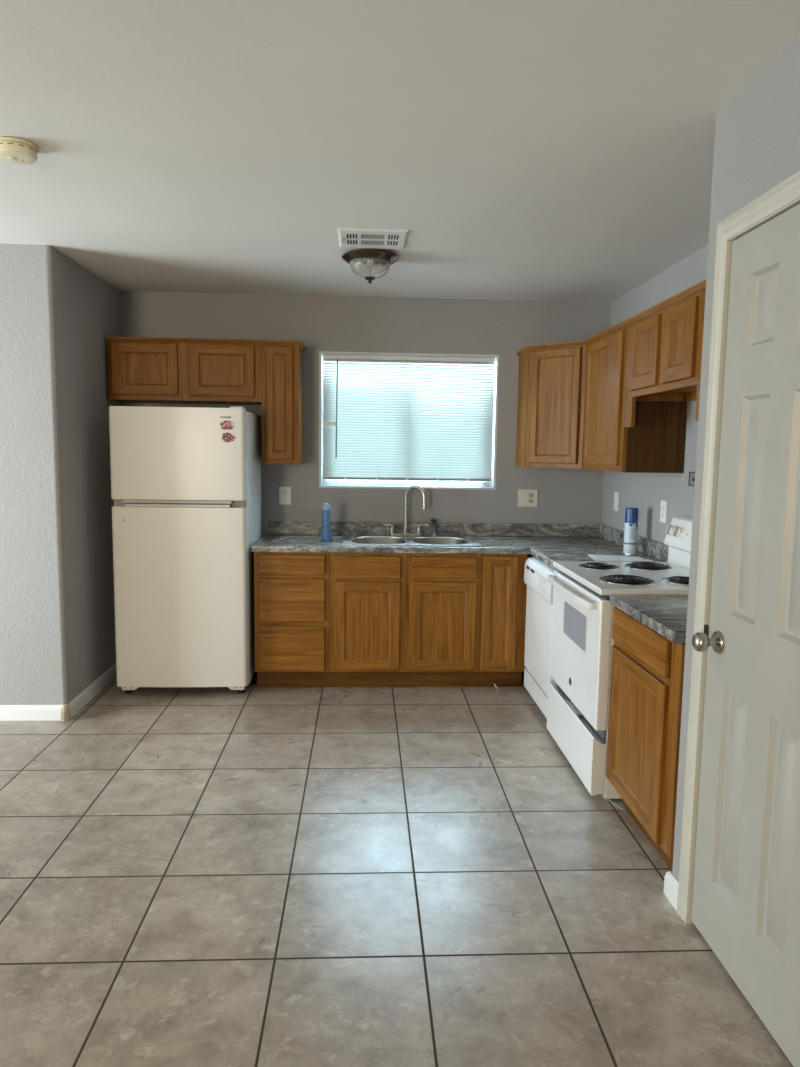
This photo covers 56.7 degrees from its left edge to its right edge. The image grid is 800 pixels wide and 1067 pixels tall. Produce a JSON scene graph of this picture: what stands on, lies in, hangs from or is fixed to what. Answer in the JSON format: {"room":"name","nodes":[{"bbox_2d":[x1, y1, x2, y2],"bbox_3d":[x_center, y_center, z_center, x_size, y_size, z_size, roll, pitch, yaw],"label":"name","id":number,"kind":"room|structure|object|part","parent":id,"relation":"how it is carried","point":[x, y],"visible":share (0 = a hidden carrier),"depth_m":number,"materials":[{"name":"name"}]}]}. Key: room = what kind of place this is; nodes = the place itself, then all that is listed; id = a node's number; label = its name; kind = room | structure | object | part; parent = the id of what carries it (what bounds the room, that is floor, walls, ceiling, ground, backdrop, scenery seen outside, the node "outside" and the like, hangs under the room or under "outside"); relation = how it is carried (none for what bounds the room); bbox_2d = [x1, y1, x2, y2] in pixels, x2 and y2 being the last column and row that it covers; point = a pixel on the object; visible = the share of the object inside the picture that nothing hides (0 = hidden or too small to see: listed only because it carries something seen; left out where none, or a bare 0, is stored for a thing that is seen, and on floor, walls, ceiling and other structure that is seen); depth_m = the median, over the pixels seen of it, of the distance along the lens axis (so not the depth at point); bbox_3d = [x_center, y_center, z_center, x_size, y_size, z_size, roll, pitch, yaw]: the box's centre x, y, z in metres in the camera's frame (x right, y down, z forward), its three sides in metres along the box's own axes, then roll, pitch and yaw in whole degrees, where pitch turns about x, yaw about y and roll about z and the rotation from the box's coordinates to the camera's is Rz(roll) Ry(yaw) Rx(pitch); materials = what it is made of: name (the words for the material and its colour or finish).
{"room":"kitchen","nodes":[
{"label":"kitchen","id":0,"kind":"room"},
{"bbox_2d":[0,244,122,704],"bbox_3d":[-3.459,-0.297,4.325,3.310,2.472,1.080,0,6,-3],"label":"wall","id":1,"kind":"structure","parent":0,"point":[57,609],"depth_m":3.94,"materials":[{"name":"grey paint"}]},
{"bbox_2d":[0,663,116,720],"bbox_3d":[-3.393,0.892,4.453,3.173,0.082,1.090,0,6,-3],"label":"baseboard","id":2,"kind":"structure","parent":1,"relation":"attached to","point":[7,712],"depth_m":3.99,"materials":[{"name":"white paint"}]},
{"bbox_2d":[120,291,610,656],"bbox_3d":[-0.222,-0.338,5.096,3.531,2.472,0.150,0,6,-3],"label":"wall","id":3,"kind":"structure","parent":0,"point":[503,328],"depth_m":4.95,"materials":[{"name":"grey paint"}]},
{"bbox_2d":[107,341,261,404],"bbox_3d":[-1.331,-1.022,4.716,0.931,0.371,0.342,0,6,-3],"label":"upper cabinet","id":4,"kind":"object","parent":3,"relation":"attached to","point":[138,372],"visible":0.98,"depth_m":4.55,"materials":[{"name":"brown wood"}]},
{"bbox_3d":[-1.562,-1.009,4.544,0.397,0.313,0.018,0,6,-3],"label":"door","id":5,"kind":"part","parent":4,"relation":"part of","materials":[{"name":"brown wood"}]},
{"bbox_2d":[105,337,306,351],"bbox_3d":[-1.202,-1.196,4.700,1.190,0.023,0.346,0,6,-3],"label":"crown molding","id":6,"kind":"structure","parent":4,"relation":"attached to","point":[301,344],"depth_m":4.54,"materials":[{"name":"brown wood"}]},
{"bbox_3d":[-1.095,-1.003,4.567,0.397,0.313,0.018,0,6,-3],"label":"door","id":7,"kind":"part","parent":4,"relation":"part of","materials":[{"name":"brown wood"}]},
{"bbox_2d":[261,344,302,464],"bbox_3d":[-0.752,-0.826,4.766,0.231,0.755,0.342,0,6,-3],"label":"upper cabinet","id":8,"kind":"object","parent":3,"relation":"attached to","point":[281,365],"visible":0.98,"depth_m":4.61,"materials":[{"name":"brown wood"}]},
{"bbox_3d":[-0.748,-0.808,4.605,0.167,0.691,0.018,0,6,-3],"label":"door","id":9,"kind":"part","parent":8,"relation":"part of","materials":[{"name":"brown wood"}]},
{"bbox_2d":[279,487,290,504],"bbox_3d":[-0.775,-0.255,4.999,0.079,0.120,0.007,0,6,-3],"label":"wall outlet","id":10,"kind":"object","parent":3,"relation":"attached to","point":[284,492],"visible":1,"depth_m":5.00,"materials":[{"name":"white plastic"}]},
{"bbox_2d":[319,351,498,489],"bbox_3d":[0.056,-0.760,5.061,1.202,0.904,0.153,0,6,-3],"label":"window","id":11,"kind":"structure","parent":3,"relation":"in","point":[323,483],"depth_m":5.04,"materials":[{"name":"white plastic"}]},
{"bbox_3d":[-0.211,-0.765,5.076,0.571,0.804,0.020,0,6,-3],"label":"sash","id":12,"kind":"part","parent":11,"relation":"part of","materials":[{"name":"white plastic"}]},
{"bbox_2d":[323,354,494,481],"bbox_3d":[0.057,-0.772,5.005,1.156,0.831,0.047,0,6,-3],"label":"window blind","id":13,"kind":"object","parent":11,"relation":"attached to","point":[426,418],"visible":1,"depth_m":5.01,"materials":[{"name":"white plastic"}]},
{"bbox_3d":[-0.368,-0.765,4.993,0.014,0.809,0.033,0,6,-3],"label":"ladder cord","id":14,"kind":"part","parent":13,"relation":"part of","materials":[{"name":"white fabric"}]},
{"bbox_3d":[0.051,-0.370,5.057,1.146,0.014,0.022,0,6,-3],"label":"rail","id":15,"kind":"part","parent":13,"relation":"part of","materials":[{"name":"plastic"}]},
{"bbox_3d":[0.063,-1.173,4.968,1.156,0.026,0.030,0,6,-3],"label":"head rail","id":16,"kind":"part","parent":13,"relation":"part of","materials":[{"name":"white plastic"}]},
{"bbox_3d":[0.468,-0.758,5.034,0.014,0.809,0.033,0,6,-3],"label":"ladder cord","id":17,"kind":"part","parent":13,"relation":"part of","materials":[{"name":"white fabric"}]},
{"bbox_3d":[0.318,-0.763,5.124,0.571,0.804,0.020,0,6,-3],"label":"sash","id":18,"kind":"part","parent":11,"relation":"part of","materials":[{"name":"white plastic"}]},
{"bbox_2d":[518,489,537,506],"bbox_3d":[0.875,-0.242,5.076,0.137,0.120,0.014,0,6,-3],"label":"switch plate","id":19,"kind":"object","parent":3,"relation":"attached to","point":[526,497],"visible":1,"depth_m":5.08,"materials":[{"name":"white plastic"}]},
{"bbox_2d":[516,345,587,468],"bbox_3d":[1.111,-0.797,4.736,0.608,0.755,0.587,0,6,-3],"label":"upper cabinet","id":20,"kind":"object","parent":3,"relation":"attached to","point":[551,381],"visible":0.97,"depth_m":4.58,"materials":[{"name":"brown wood"}]},
{"bbox_3d":[0.950,-0.781,4.570,0.336,0.694,0.018,6,8,42],"label":"door","id":21,"kind":"part","parent":20,"relation":"part of","materials":[{"name":"brown wood"}]},
{"bbox_2d":[0,666,792,1066],"bbox_3d":[-1.630,1.351,1.263,6.691,0.080,8.000,0,6,-3],"label":"floor","id":22,"kind":"structure","parent":0,"point":[258,876],"depth_m":2.43,"materials":[{"name":"beige tile"}]},
{"bbox_2d":[60,704,69,721],"bbox_3d":[-1.801,0.963,3.995,0.050,0.086,0.051,0,6,-3],"label":"baseboard corner","id":23,"kind":"object","parent":22,"relation":"on","point":[65,713],"visible":1,"depth_m":3.98,"materials":[{"name":"paint"}]},
{"bbox_2d":[109,406,261,693],"bbox_3d":[-1.296,0.084,4.627,0.766,1.706,0.691,0,6,-3],"label":"refrigerator","id":24,"kind":"object","parent":22,"relation":"on","point":[186,481],"visible":0.99,"depth_m":4.29,"materials":[{"name":"white metal"}]},
{"bbox_3d":[-1.276,-0.183,4.266,0.616,0.018,0.031,0,6,-3],"label":"handle","id":25,"kind":"part","parent":24,"relation":"part of","materials":[{"name":"grey plastic"}]},
{"bbox_3d":[-1.273,-0.457,4.258,0.766,0.529,0.066,0,6,-3],"label":"freezer door","id":26,"kind":"part","parent":24,"relation":"part of","materials":[{"name":"white metal"}]},
{"bbox_3d":[-1.276,-0.161,4.270,0.596,0.016,0.029,0,6,-3],"label":"handle","id":27,"kind":"part","parent":24,"relation":"part of","materials":[{"name":"white plastic"}]},
{"bbox_3d":[-1.285,0.375,4.351,0.766,1.066,0.066,0,6,-3],"label":"door","id":28,"kind":"part","parent":24,"relation":"part of","materials":[{"name":"white metal"}]},
{"bbox_2d":[254,552,328,686],"bbox_3d":[-0.667,0.505,4.774,0.448,0.856,0.625,0,6,-3],"label":"base cabinet","id":29,"kind":"object","parent":22,"relation":"on","point":[291,589],"visible":1,"depth_m":4.46,"materials":[{"name":"brown wood"}]},
{"bbox_3d":[-0.653,0.695,4.490,0.392,0.276,0.018,0,6,-3],"label":"drawer","id":30,"kind":"part","parent":29,"relation":"part of","materials":[{"name":"brown wood"}]},
{"bbox_3d":[-0.648,0.400,4.458,0.392,0.260,0.018,0,6,-3],"label":"drawer","id":31,"kind":"part","parent":29,"relation":"part of","materials":[{"name":"brown wood"}]},
{"bbox_3d":[-0.646,0.188,4.434,0.392,0.118,0.018,0,6,-3],"label":"drawer","id":32,"kind":"part","parent":29,"relation":"part of","materials":[{"name":"brown wood"}]},
{"bbox_2d":[329,553,479,686],"bbox_3d":[0.010,0.510,4.807,0.909,0.856,0.625,0,6,-3],"label":"base cabinet","id":33,"kind":"object","parent":22,"relation":"on","point":[396,619],"visible":0.99,"depth_m":4.50,"materials":[{"name":"brown wood"}]},
{"bbox_3d":[-0.199,0.560,4.497,0.393,0.544,0.018,0,6,-3],"label":"door","id":34,"kind":"part","parent":33,"relation":"part of","materials":[{"name":"brown wood"}]},
{"bbox_3d":[-0.194,0.203,4.458,0.393,0.132,0.018,0,6,-3],"label":"false drawer","id":35,"kind":"part","parent":33,"relation":"part of","materials":[{"name":"brown wood"}]},
{"bbox_3d":[0.261,0.564,4.520,0.398,0.544,0.018,0,6,-3],"label":"door","id":36,"kind":"part","parent":33,"relation":"part of","materials":[{"name":"brown wood"}]},
{"bbox_3d":[0.266,0.207,4.480,0.398,0.132,0.018,0,6,-3],"label":"false drawer","id":37,"kind":"part","parent":33,"relation":"part of","materials":[{"name":"brown wood"}]},
{"bbox_2d":[252,521,668,570],"bbox_3d":[0.271,0.059,4.432,2.300,0.127,1.297,0,6,-3],"label":"countertop","id":38,"kind":"structure","parent":33,"relation":"on","point":[549,543],"depth_m":4.78,"materials":[{"name":"grey stone"}]},
{"bbox_2d":[321,503,331,540],"bbox_3d":[-0.466,-0.073,4.691,0.066,0.236,0.044,0,6,-3],"label":"squeeze bottle","id":39,"kind":"object","parent":38,"relation":"on","point":[326,535],"visible":1,"depth_m":4.68,"materials":[{"name":"blue plastic"}]},
{"bbox_2d":[383,485,427,535],"bbox_3d":[0.040,-0.155,4.952,0.297,0.341,0.092,2,6,10],"label":"faucet","id":40,"kind":"object","parent":38,"relation":"on","point":[405,532],"visible":1,"depth_m":4.94,"materials":[{"name":"silver metal"}]},
{"bbox_3d":[-0.072,-0.034,4.961,0.085,0.063,0.046,0,6,-3],"label":"lever handle","id":41,"kind":"part","parent":40,"relation":"part of","materials":[{"name":"silver metal"}]},
{"bbox_3d":[0.036,0.006,4.970,0.224,0.018,0.054,0,6,-3],"label":"deck plate","id":42,"kind":"part","parent":40,"relation":"part of","materials":[{"name":"silver metal"}]},
{"bbox_3d":[0.097,-0.157,4.931,0.170,0.331,0.048,3,7,20],"label":"spout","id":43,"kind":"part","parent":40,"relation":"part of","materials":[{"name":"silver metal"}]},
{"bbox_3d":[0.146,-0.032,4.971,0.085,0.063,0.046,0,6,-3],"label":"lever handle","id":44,"kind":"part","parent":40,"relation":"part of","materials":[{"name":"silver metal"}]},
{"bbox_2d":[342,534,481,546],"bbox_3d":[0.060,0.127,4.759,0.850,0.176,0.570,0,6,-3],"label":"sink","id":45,"kind":"object","parent":38,"relation":"in","point":[349,539],"visible":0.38,"depth_m":4.88,"materials":[{"name":"silver metal"}]},
{"bbox_2d":[352,537,406,543],"bbox_3d":[-0.132,0.130,4.712,0.344,0.176,0.395,0,6,-3],"label":"basin","id":46,"kind":"object","parent":45,"relation":"in","point":[355,540],"depth_m":4.88,"materials":[{"name":"silver metal"}]},
{"bbox_2d":[431,518,437,535],"bbox_3d":[0.226,-0.045,4.966,0.046,0.124,0.071,5,8,34],"label":"sprayer","id":47,"kind":"object","parent":45,"relation":"on","point":[433,520],"visible":1,"depth_m":4.96,"materials":[{"name":"silver metal"}]},
{"bbox_2d":[413,537,468,544],"bbox_3d":[0.256,0.133,4.731,0.344,0.176,0.395,0,6,-3],"label":"basin","id":48,"kind":"object","parent":45,"relation":"in","point":[416,540],"depth_m":4.90,"materials":[{"name":"silver metal"}]},
{"bbox_2d":[588,554,651,560],"bbox_3d":[1.198,0.134,4.088,0.315,0.003,0.240,0,6,-3],"label":"booklet","id":49,"kind":"object","parent":38,"relation":"on","point":[595,557],"visible":1,"depth_m":4.05,"materials":[{"name":"white paper"}]},
{"bbox_2d":[623,508,638,554],"bbox_3d":[1.319,-0.013,4.239,0.075,0.266,0.075,0,6,-3],"label":"spray can","id":50,"kind":"object","parent":38,"relation":"on","point":[631,514],"visible":1,"depth_m":4.21,"materials":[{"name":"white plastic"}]},
{"bbox_2d":[475,554,527,686],"bbox_3d":[0.612,0.515,4.837,0.296,0.856,0.625,0,6,-3],"label":"base cabinet","id":51,"kind":"object","parent":22,"relation":"on","point":[502,587],"visible":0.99,"depth_m":4.53,"materials":[{"name":"brown wood"}]},
{"bbox_3d":[0.604,0.487,4.528,0.211,0.704,0.018,0,6,-3],"label":"door","id":52,"kind":"part","parent":51,"relation":"part of","materials":[{"name":"brown wood"}]},
{"bbox_2d":[524,556,556,718],"bbox_3d":[1.080,0.592,4.221,0.642,0.852,0.631,0,6,-3],"label":"dishwasher","id":53,"kind":"object","parent":22,"relation":"on","point":[539,598],"visible":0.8,"depth_m":4.17,"materials":[{"name":"white metal"}]},
{"bbox_3d":[0.795,0.912,4.243,0.040,0.113,0.627,0,6,-3],"label":"kick plate","id":54,"kind":"part","parent":53,"relation":"part of","materials":[{"name":"white metal"}]},
{"bbox_3d":[0.799,0.586,4.207,0.042,0.520,0.627,0,6,-3],"label":"door","id":55,"kind":"part","parent":53,"relation":"part of","materials":[{"name":"white metal"}]},
{"bbox_3d":[0.794,0.257,4.170,0.060,0.169,0.631,0,6,-3],"label":"control panel","id":56,"kind":"part","parent":53,"relation":"part of","materials":[{"name":"white plastic"}]},
{"bbox_2d":[607,799,626,810],"bbox_3d":[0.920,1.137,3.119,0.073,0.005,0.120,0,6,-3],"label":"scrap","id":57,"kind":"object","parent":22,"relation":"on","point":[618,802],"visible":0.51,"depth_m":3.12,"materials":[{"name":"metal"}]},
{"bbox_2d":[547,515,692,798],"bbox_3d":[1.105,0.522,3.469,0.720,1.158,0.774,0,6,-3],"label":"electric range","id":58,"kind":"object","parent":22,"relation":"on","point":[582,619],"visible":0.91,"depth_m":3.33,"materials":[{"name":"white metal"}]},
{"bbox_3d":[0.780,0.263,3.427,0.062,0.030,0.712,0,6,-3],"label":"oven handle","id":59,"kind":"part","parent":58,"relation":"part of","materials":[{"name":"white plastic"}]},
{"bbox_3d":[0.817,0.940,3.500,0.059,0.254,0.764,0,6,-3],"label":"storage drawer","id":60,"kind":"part","parent":58,"relation":"part of","materials":[{"name":"white metal"}]},
{"bbox_3d":[0.828,0.509,3.454,0.050,0.556,0.766,0,6,-3],"label":"oven door","id":61,"kind":"part","parent":58,"relation":"part of","materials":[{"name":"white metal"}]},
{"bbox_3d":[0.970,0.161,3.622,0.184,0.003,0.184,0,6,-3],"label":"burner","id":62,"kind":"part","parent":58,"relation":"part of","materials":[{"name":"black metal"}]},
{"bbox_2d":[602,605,621,798],"bbox_3d":[1.149,0.651,3.485,0.595,0.868,0.770,0,6,-3],"label":"panel","id":63,"kind":"object","parent":58,"relation":"attached to","point":[608,791],"depth_m":3.10,"materials":[{"name":"white metal"}]},
{"bbox_2d":[553,561,689,599],"bbox_3d":[1.098,0.209,3.433,0.598,0.047,0.774,0,6,-3],"label":"cooktop","id":64,"kind":"object","parent":58,"relation":"in","point":[598,580],"depth_m":3.34,"materials":[{"name":"white metal"}]},
{"bbox_3d":[0.991,0.204,3.240,0.228,0.003,0.228,0,6,-3],"label":"burner","id":65,"kind":"part","parent":58,"relation":"part of","materials":[{"name":"black metal"}]},
{"bbox_3d":[1.222,0.162,3.644,0.224,0.003,0.224,0,6,-3],"label":"burner","id":66,"kind":"part","parent":58,"relation":"part of","materials":[{"name":"black metal"}]},
{"bbox_3d":[1.370,-0.013,3.738,0.035,0.058,0.060,0,6,-3],"label":"control knob","id":67,"kind":"part","parent":58,"relation":"part of","materials":[{"name":"white plastic"}]},
{"bbox_3d":[1.243,0.207,3.243,0.184,0.003,0.184,0,6,-3],"label":"burner","id":68,"kind":"part","parent":58,"relation":"part of","materials":[{"name":"black metal"}]},
{"bbox_3d":[1.374,-0.004,3.648,0.035,0.058,0.060,0,6,-3],"label":"control knob","id":69,"kind":"part","parent":58,"relation":"part of","materials":[{"name":"white plastic"}]},
{"bbox_2d":[606,607,684,870],"bbox_3d":[1.184,0.752,2.776,0.626,0.856,0.643,0,6,-3],"label":"base cabinet","id":70,"kind":"object","parent":22,"relation":"on","point":[647,669],"visible":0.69,"depth_m":2.67,"materials":[{"name":"brown wood"}]},
{"bbox_3d":[0.879,0.763,2.792,0.018,0.558,0.537,0,6,-3],"label":"door","id":71,"kind":"part","parent":70,"relation":"part of","materials":[{"name":"brown wood"}]},
{"bbox_3d":[0.884,0.391,2.751,0.018,0.134,0.537,0,6,-3],"label":"drawer","id":72,"kind":"part","parent":70,"relation":"part of","materials":[{"name":"brown wood"}]},
{"bbox_2d":[609,595,687,643],"bbox_3d":[1.188,0.261,2.723,0.632,0.127,0.645,0,6,-3],"label":"countertop","id":73,"kind":"structure","parent":70,"relation":"on","point":[666,615],"depth_m":2.73,"materials":[{"name":"grey stone"}]},
{"bbox_2d":[0,0,799,302],"bbox_3d":[-1.594,-1.195,0.981,6.691,0.100,8.000,0,6,-3],"label":"ceiling","id":74,"kind":"structure","parent":0,"point":[525,150],"depth_m":2.38,"materials":[{"name":"white paint"}]},
{"bbox_2d":[0,137,38,163],"bbox_3d":[-1.293,-1.284,2.501,0.140,0.048,0.140,0,6,-3],"label":"smoke detector","id":75,"kind":"object","parent":74,"relation":"attached to","point":[13,150],"visible":1,"depth_m":2.47,"materials":[{"name":"white plastic"}]},
{"bbox_2d":[342,249,397,283],"bbox_3d":[-0.154,-1.365,3.826,0.292,0.148,0.292,0,6,-3],"label":"ceiling lamp","id":76,"kind":"object","parent":74,"relation":"attached to","point":[369,264],"visible":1,"depth_m":3.74,"materials":[{"name":"clear glass"}]},
{"bbox_3d":[-0.154,-1.358,3.827,0.213,0.075,0.213,0,6,-3],"label":"lamp shade","id":77,"kind":"part","parent":76,"relation":"part of","materials":[{"name":"clear glass"}]},
{"bbox_2d":[337,227,408,248],"bbox_3d":[-0.131,-1.397,3.537,0.326,0.020,0.314,0,6,-3],"label":"ceiling vent","id":78,"kind":"object","parent":74,"relation":"in","point":[373,238],"visible":1,"depth_m":3.51,"materials":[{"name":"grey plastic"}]},
{"bbox_2d":[601,245,707,542],"bbox_3d":[1.536,-0.162,3.734,0.150,2.472,2.760,0,6,-3],"label":"wall","id":79,"kind":"structure","parent":0,"point":[645,492],"depth_m":4.18,"materials":[{"name":"grey paint"}]},
{"bbox_2d":[614,492,618,510],"bbox_3d":[1.401,-0.208,4.821,0.014,0.120,0.079,0,6,-3],"label":"light switch","id":80,"kind":"object","parent":79,"relation":"attached to","point":[616,494],"visible":1,"depth_m":4.81,"materials":[{"name":"white plastic"}]},
{"bbox_2d":[582,325,686,472],"bbox_3d":[1.275,-0.725,4.104,0.342,0.755,0.692,0,6,-3],"label":"upper cabinet","id":81,"kind":"object","parent":79,"relation":"attached to","point":[655,444],"visible":0.7,"depth_m":3.80,"materials":[{"name":"brown wood"}]},
{"bbox_3d":[1.113,-0.726,4.091,0.018,0.691,0.590,0,6,-3],"label":"door","id":82,"kind":"part","parent":81,"relation":"part of","materials":[{"name":"brown wood"}]},
{"bbox_3d":[1.132,-0.726,4.096,0.019,0.755,0.690,0,6,-3],"label":"frame","id":83,"kind":"part","parent":81,"relation":"part of","materials":[{"name":"brown wood"}]},
{"bbox_3d":[1.308,-0.686,3.769,0.300,0.753,0.012,0,6,-3],"label":"panel","id":84,"kind":"part","parent":81,"relation":"part of","materials":[{"name":"brown wood"}]},
{"bbox_2d":[660,500,666,522],"bbox_3d":[1.441,-0.120,4.059,0.007,0.120,0.079,0,6,-3],"label":"wall outlet","id":85,"kind":"object","parent":79,"relation":"attached to","point":[663,511],"visible":1,"depth_m":4.05,"materials":[{"name":"white plastic"}]},
{"bbox_2d":[624,288,705,427],"bbox_3d":[1.314,-0.749,3.300,0.342,0.528,0.901,0,6,-3],"label":"upper cabinet","id":86,"kind":"object","parent":79,"relation":"attached to","point":[664,355],"visible":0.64,"depth_m":3.25,"materials":[{"name":"brown wood"}]},
{"bbox_2d":[516,280,705,355],"bbox_3d":[1.078,-1.077,3.913,0.259,0.023,2.204,0,6,-11],"label":"crown molding","id":87,"kind":"structure","parent":86,"relation":"attached to","point":[700,286],"depth_m":3.64,"materials":[{"name":"brown wood"}]},
{"bbox_3d":[1.145,-0.840,3.477,0.018,0.312,0.328,0,6,-3],"label":"door","id":88,"kind":"part","parent":86,"relation":"part of","materials":[{"name":"brown wood"}]},
{"bbox_3d":[1.157,-0.638,3.251,0.012,0.030,0.794,0,6,-3],"label":"rail","id":89,"kind":"part","parent":86,"relation":"part of","materials":[{"name":"brown wood"}]},
{"bbox_3d":[1.163,-0.797,3.099,0.018,0.312,0.310,0,6,-3],"label":"door","id":90,"kind":"part","parent":86,"relation":"part of","materials":[{"name":"brown wood"}]},
{"bbox_2d":[688,472,694,485],"bbox_3d":[1.461,-0.271,3.693,0.006,0.070,0.101,0,6,-3],"label":"junction box","id":91,"kind":"object","parent":79,"relation":"attached to","point":[691,474],"visible":0.62,"depth_m":3.71,"materials":[{"name":"metal"}]},
{"bbox_2d":[672,33,799,882],"bbox_3d":[1.416,0.260,-0.093,0.759,2.472,4.960,0,6,-3],"label":"wall","id":92,"kind":"structure","parent":0,"point":[757,138],"depth_m":2.06,"materials":[{"name":"grey paint"}]},
{"bbox_2d":[663,871,678,910],"bbox_3d":[0.919,1.174,2.445,0.058,0.082,0.103,0,6,-3],"label":"baseboard","id":93,"kind":"structure","parent":92,"relation":"attached to","point":[671,884],"depth_m":2.44,"materials":[{"name":"white paint"}]},
{"bbox_2d":[677,171,799,923],"bbox_3d":[0.979,0.200,1.913,0.117,2.138,0.740,0,6,-3],"label":"door frame","id":94,"kind":"structure","parent":92,"relation":"attached to","point":[787,191],"depth_m":2.20,"materials":[{"name":"white paint"}]},
{"bbox_2d":[691,204,799,1066],"bbox_3d":[0.923,0.227,1.918,0.110,2.054,0.614,0,6,-3],"label":"door","id":95,"kind":"structure","parent":92,"relation":"in","point":[746,900],"depth_m":1.96,"materials":[{"name":"white paint"}]},
{"bbox_3d":[0.922,0.306,2.233,0.018,0.066,0.005,0,6,-3],"label":"strike plate","id":96,"kind":"part","parent":95,"relation":"part of","materials":[{"name":"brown metal"}]},
{"bbox_3d":[0.893,0.317,2.163,0.075,0.067,0.067,0,6,-3],"label":"knob","id":97,"kind":"part","parent":95,"relation":"part of","materials":[{"name":"silver metal"}]}
]}

